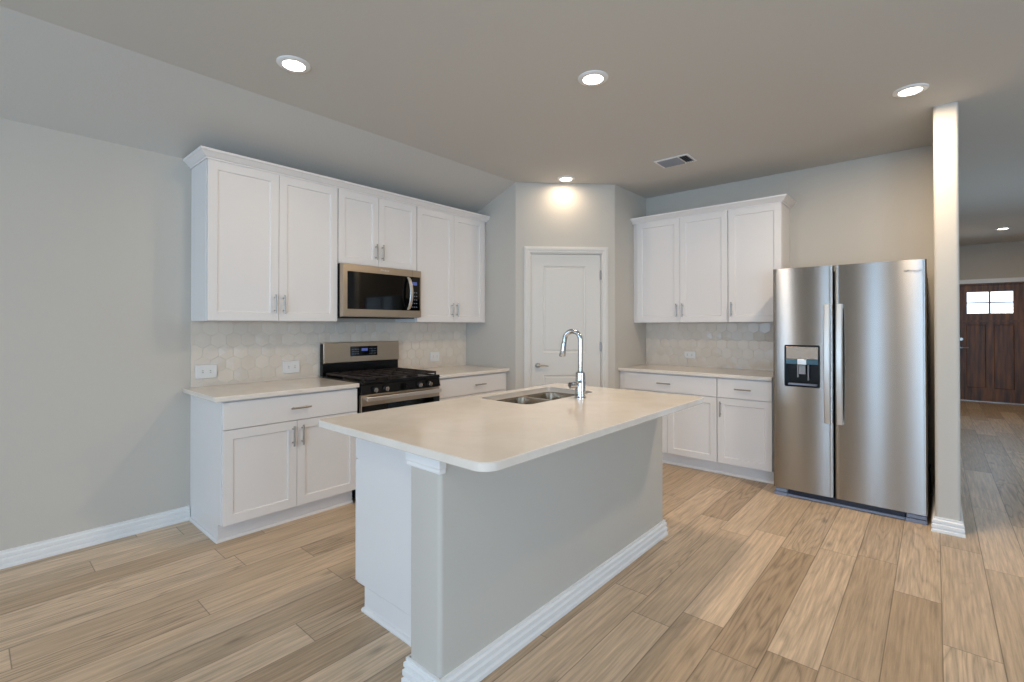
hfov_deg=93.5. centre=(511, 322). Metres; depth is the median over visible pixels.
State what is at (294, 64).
recessed light
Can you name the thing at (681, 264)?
upper cabinet
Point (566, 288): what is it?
door
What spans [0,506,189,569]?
baseboard
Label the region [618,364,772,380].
countertop
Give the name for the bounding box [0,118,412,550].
wall
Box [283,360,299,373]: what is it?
wall outlet
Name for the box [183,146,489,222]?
crown molding
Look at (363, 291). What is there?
microwave oven
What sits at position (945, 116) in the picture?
wall
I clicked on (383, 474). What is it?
base cabinet
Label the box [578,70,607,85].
recessed light
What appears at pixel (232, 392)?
countertop
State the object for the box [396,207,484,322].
upper cabinet
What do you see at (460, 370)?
countertop
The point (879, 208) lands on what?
wall
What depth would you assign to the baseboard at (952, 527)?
3.11 m
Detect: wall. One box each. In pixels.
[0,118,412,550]
[401,417,667,681]
[466,182,645,390]
[646,145,934,493]
[933,101,960,520]
[959,241,1023,283]
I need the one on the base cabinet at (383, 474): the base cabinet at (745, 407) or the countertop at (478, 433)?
the countertop at (478, 433)
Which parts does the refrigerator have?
door, handle, handle, kick rail, door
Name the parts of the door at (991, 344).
casing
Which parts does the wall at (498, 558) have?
cap trim, baseboard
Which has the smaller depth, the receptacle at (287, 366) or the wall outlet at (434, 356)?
the receptacle at (287, 366)
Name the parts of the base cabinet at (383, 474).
door, drawer, shoe moulding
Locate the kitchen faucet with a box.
[559,329,585,398]
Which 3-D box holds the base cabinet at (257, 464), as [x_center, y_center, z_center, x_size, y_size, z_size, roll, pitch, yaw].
[-1.685,0.922,3.459,0.664,0.879,0.924,0,0,41]
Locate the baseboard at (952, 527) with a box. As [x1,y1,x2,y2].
[931,483,965,537]
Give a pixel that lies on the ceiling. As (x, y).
(451, 103)
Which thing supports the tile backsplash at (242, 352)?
attached to the wall at (95, 234)
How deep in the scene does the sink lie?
3.15 m
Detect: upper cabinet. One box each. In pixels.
[191,158,337,321]
[337,189,416,270]
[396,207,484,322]
[634,211,737,322]
[728,202,789,322]
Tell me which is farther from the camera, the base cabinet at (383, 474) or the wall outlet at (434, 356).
the wall outlet at (434, 356)
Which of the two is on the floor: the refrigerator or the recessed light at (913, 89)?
the refrigerator
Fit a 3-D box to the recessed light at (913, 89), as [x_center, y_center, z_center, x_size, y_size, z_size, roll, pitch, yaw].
[2.434,-1.416,2.944,0.175,0.011,0.175,0,0,41]
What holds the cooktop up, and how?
in the gas stove
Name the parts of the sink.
bowl, bowl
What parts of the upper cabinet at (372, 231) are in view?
door, handle, door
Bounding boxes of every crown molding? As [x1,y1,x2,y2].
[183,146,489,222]
[630,194,795,224]
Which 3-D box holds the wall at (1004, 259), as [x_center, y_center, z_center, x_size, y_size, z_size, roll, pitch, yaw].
[8.642,-0.008,8.264,1.845,2.800,0.140,0,0,41]
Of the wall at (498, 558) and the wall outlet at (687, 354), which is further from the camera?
the wall outlet at (687, 354)
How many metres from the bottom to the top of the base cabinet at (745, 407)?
0.879 m
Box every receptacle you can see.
[199,369,213,373]
[286,365,297,368]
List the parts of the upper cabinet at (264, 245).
door, handle, handle, door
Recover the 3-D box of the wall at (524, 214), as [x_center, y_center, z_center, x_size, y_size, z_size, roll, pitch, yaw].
[0.518,-0.028,5.151,2.034,2.800,0.586,0,0,-4]
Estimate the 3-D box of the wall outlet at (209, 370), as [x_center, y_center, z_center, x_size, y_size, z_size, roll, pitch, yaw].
[-2.157,0.344,3.401,0.010,0.098,0.135,0,0,41]
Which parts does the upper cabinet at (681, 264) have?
door, door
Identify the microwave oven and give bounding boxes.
[337,263,420,318]
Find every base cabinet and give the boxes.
[189,388,356,543]
[355,438,410,645]
[439,372,505,400]
[620,371,719,473]
[717,377,773,483]
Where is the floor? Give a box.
[0,400,1023,681]
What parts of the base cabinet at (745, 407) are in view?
drawer, door, shoe moulding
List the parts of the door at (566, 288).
handle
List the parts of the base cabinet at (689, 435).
door, drawer, shoe moulding, door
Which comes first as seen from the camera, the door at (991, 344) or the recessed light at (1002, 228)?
the recessed light at (1002, 228)
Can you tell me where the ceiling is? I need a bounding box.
[0,0,1023,245]
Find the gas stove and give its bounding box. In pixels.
[320,341,441,497]
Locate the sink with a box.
[496,392,574,403]
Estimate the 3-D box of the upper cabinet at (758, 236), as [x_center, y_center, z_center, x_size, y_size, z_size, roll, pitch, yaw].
[2.305,-0.537,4.508,0.452,1.064,0.366,0,0,41]
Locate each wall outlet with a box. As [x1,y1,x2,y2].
[195,364,216,378]
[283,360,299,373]
[430,352,438,361]
[684,351,694,357]
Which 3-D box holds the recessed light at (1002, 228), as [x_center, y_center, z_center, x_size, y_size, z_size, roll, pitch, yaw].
[7.250,-1.390,7.113,0.175,0.011,0.175,0,0,41]
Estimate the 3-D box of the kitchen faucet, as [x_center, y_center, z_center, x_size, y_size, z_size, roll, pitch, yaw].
[0.364,0.241,2.876,0.185,0.410,0.109,0,0,41]
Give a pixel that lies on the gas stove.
(373, 365)
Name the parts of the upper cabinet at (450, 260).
door, door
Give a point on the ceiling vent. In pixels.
(685, 158)
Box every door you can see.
[524,246,607,387]
[959,277,1023,404]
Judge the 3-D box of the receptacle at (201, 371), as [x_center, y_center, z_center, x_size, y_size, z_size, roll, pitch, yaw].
[-2.155,0.344,3.399,0.002,0.034,0.092,0,0,41]
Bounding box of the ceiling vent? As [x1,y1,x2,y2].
[654,153,696,167]
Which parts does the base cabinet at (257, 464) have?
door, shoe moulding, drawer, handle, handle, door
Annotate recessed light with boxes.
[276,55,310,72]
[557,176,574,181]
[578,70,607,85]
[892,83,928,97]
[995,227,1011,229]
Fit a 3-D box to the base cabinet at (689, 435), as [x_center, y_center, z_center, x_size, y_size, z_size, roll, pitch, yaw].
[1.666,0.931,4.861,0.974,0.879,0.664,0,0,41]
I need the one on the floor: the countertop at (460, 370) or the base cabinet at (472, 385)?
the base cabinet at (472, 385)
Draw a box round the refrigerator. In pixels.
[773,259,928,524]
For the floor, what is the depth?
2.37 m
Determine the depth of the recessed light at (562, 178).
4.68 m
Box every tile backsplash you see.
[191,321,465,387]
[646,322,772,370]
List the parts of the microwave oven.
casing, door glass, handle, control panel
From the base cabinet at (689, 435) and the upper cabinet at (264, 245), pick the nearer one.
the upper cabinet at (264, 245)
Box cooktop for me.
[322,373,439,384]
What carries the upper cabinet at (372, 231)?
attached to the wall at (95, 234)
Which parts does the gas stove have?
display panel, oven door, knob panel, handle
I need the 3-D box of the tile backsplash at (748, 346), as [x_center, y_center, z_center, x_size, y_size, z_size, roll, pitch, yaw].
[2.051,0.230,4.961,1.430,0.461,0.014,0,0,41]
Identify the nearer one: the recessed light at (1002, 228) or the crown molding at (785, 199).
the crown molding at (785, 199)
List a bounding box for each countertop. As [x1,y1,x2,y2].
[182,377,358,402]
[319,383,703,471]
[419,365,509,378]
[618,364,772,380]
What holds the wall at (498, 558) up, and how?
on the floor

